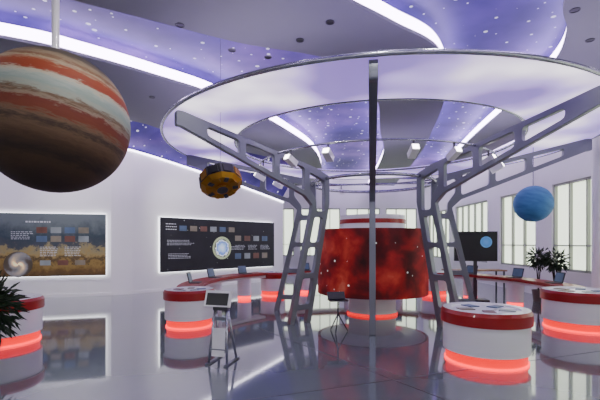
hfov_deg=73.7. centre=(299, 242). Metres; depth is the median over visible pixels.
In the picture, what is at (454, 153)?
spotlights
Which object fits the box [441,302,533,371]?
display counter
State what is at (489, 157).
spotlights
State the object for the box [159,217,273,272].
panel
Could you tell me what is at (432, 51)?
tubes
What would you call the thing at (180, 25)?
recessed light
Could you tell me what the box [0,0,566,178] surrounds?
ceiling
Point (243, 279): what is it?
countertop
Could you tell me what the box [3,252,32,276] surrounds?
picture
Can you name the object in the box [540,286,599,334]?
drum
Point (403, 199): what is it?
wall
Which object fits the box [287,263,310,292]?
countertop
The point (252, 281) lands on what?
baseboard
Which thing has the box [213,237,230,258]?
picture
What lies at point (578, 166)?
wall
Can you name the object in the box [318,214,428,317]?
column
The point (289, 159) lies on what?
spotlights
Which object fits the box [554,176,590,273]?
window
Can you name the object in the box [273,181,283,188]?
spotlights
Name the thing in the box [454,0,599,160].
raft
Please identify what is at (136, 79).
raft
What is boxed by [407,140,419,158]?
spotlights
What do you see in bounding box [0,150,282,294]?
wall
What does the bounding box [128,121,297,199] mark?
ceiling
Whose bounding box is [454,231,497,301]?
display screen
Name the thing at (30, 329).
drum
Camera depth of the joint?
5.24 m
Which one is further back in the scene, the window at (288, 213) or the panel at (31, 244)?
the window at (288, 213)
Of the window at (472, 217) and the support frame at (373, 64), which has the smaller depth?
the support frame at (373, 64)
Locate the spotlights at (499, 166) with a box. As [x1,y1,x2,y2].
[490,162,503,173]
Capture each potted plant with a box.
[0,270,30,347]
[526,246,551,301]
[539,247,571,280]
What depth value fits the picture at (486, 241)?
12.11 m
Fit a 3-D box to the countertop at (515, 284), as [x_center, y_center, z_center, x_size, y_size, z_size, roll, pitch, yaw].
[5.764,1.228,11.137,1.112,1.044,4.680,0,0,-16]
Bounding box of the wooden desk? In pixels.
[441,269,506,289]
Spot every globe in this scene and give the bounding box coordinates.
[0,0,130,192]
[513,147,553,221]
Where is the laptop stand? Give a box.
[327,291,348,332]
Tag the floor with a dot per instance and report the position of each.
(113, 347)
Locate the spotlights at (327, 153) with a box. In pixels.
[322,143,333,161]
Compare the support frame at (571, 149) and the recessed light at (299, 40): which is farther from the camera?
the support frame at (571, 149)
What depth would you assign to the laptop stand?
7.96 m
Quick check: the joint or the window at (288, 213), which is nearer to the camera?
the joint
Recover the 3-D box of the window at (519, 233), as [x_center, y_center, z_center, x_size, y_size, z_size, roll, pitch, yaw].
[8.127,-0.500,14.800,0.155,2.700,2.400,0,0,0]
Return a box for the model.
[199,38,241,198]
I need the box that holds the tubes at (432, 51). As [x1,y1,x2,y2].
[160,48,599,192]
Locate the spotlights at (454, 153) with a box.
[446,142,461,160]
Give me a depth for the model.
7.11 m
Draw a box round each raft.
[0,22,321,185]
[73,0,443,185]
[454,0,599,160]
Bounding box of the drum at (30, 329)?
[0,293,44,348]
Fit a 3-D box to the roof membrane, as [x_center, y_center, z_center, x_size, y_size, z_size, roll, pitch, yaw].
[1.800,-2.420,10.000,9.900,0.060,9.900,0,0,0]
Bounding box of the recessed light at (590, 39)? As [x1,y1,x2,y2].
[585,38,594,42]
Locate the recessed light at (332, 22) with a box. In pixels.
[325,19,334,24]
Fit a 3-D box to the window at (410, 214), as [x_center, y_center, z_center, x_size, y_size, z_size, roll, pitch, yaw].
[6.600,-0.700,26.128,2.000,3.100,0.155,0,0,0]
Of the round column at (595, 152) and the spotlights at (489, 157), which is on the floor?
the round column at (595, 152)
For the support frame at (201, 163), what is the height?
4.132 m
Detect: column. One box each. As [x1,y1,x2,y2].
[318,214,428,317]
[591,136,599,287]
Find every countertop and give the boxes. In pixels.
[177,265,266,298]
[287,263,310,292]
[453,265,584,305]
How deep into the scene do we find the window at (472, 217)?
19.00 m
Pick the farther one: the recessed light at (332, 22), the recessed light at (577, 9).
the recessed light at (332, 22)
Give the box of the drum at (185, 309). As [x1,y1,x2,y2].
[163,286,213,329]
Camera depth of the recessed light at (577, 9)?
6.26 m
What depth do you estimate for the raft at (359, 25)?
6.84 m
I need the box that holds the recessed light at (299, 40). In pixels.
[296,38,303,42]
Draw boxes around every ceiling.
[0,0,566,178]
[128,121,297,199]
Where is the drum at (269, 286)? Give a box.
[260,271,284,296]
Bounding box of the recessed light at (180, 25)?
[175,23,184,27]
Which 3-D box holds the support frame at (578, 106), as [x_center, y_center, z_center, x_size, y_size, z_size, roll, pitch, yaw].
[3.618,-0.310,7.403,0.123,4.132,3.512,0,0,-35]
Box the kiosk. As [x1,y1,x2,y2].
[204,290,239,366]
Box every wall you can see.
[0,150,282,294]
[281,179,420,269]
[425,140,590,293]
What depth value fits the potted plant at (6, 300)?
5.49 m
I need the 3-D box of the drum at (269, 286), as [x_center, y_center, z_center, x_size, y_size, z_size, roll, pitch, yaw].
[-0.909,1.360,13.467,0.900,0.780,0.900,0,0,0]
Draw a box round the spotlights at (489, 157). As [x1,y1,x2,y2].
[482,150,495,164]
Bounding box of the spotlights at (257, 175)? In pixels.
[254,172,265,181]
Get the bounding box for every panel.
[0,212,105,277]
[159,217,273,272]
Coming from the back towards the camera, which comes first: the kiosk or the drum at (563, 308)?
the drum at (563, 308)
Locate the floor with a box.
[0,276,599,399]
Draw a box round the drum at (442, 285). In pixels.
[428,271,446,296]
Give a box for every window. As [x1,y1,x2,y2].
[283,208,293,255]
[300,208,339,255]
[346,208,379,214]
[386,208,416,227]
[429,209,448,257]
[456,200,486,262]
[501,193,534,267]
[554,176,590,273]
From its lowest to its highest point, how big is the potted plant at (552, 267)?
1.657 m
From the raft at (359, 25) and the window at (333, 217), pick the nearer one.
the raft at (359, 25)
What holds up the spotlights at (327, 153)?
attached to the tubes at (432, 51)
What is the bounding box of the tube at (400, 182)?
[316,182,430,186]
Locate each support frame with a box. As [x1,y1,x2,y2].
[174,110,329,324]
[187,155,315,310]
[369,59,377,335]
[416,85,599,326]
[431,139,591,301]
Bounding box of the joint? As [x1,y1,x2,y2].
[247,327,597,399]
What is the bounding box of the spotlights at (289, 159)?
[283,150,297,166]
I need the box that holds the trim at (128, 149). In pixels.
[128,149,283,202]
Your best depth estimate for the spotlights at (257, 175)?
9.93 m
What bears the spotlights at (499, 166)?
attached to the tubes at (432, 51)
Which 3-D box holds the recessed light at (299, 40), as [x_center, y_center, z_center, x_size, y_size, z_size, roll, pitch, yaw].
[-0.002,-3.644,7.183,0.144,0.012,0.159,0,0,26]
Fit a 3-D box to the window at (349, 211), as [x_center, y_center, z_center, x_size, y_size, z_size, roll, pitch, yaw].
[4.100,-0.700,26.128,2.200,3.100,0.155,0,0,0]
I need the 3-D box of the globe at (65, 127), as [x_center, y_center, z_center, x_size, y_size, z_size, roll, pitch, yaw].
[-2.750,-2.360,4.500,1.560,3.580,1.559,0,0,0]
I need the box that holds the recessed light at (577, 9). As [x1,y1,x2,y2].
[569,7,580,12]
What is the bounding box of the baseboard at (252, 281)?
[43,280,259,297]
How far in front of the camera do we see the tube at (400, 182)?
9.96 m
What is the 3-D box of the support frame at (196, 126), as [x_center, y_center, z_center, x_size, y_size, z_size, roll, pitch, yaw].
[-0.797,-0.310,8.182,3.512,4.132,0.123,0,0,-35]
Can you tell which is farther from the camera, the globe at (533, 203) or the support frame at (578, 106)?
the globe at (533, 203)
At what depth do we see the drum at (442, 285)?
13.11 m
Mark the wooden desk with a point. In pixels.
(495, 270)
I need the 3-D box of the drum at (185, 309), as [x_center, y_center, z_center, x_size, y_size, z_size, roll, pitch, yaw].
[-2.350,1.360,8.500,1.060,0.780,1.060,0,0,0]
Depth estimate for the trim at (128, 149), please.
15.07 m
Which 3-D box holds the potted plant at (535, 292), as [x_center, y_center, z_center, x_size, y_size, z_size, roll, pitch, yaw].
[7.152,0.922,11.973,0.804,1.655,0.777,0,0,26]
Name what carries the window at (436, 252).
in the wall at (578, 166)
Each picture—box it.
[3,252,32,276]
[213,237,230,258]
[480,236,491,247]
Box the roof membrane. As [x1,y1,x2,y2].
[163,54,599,178]

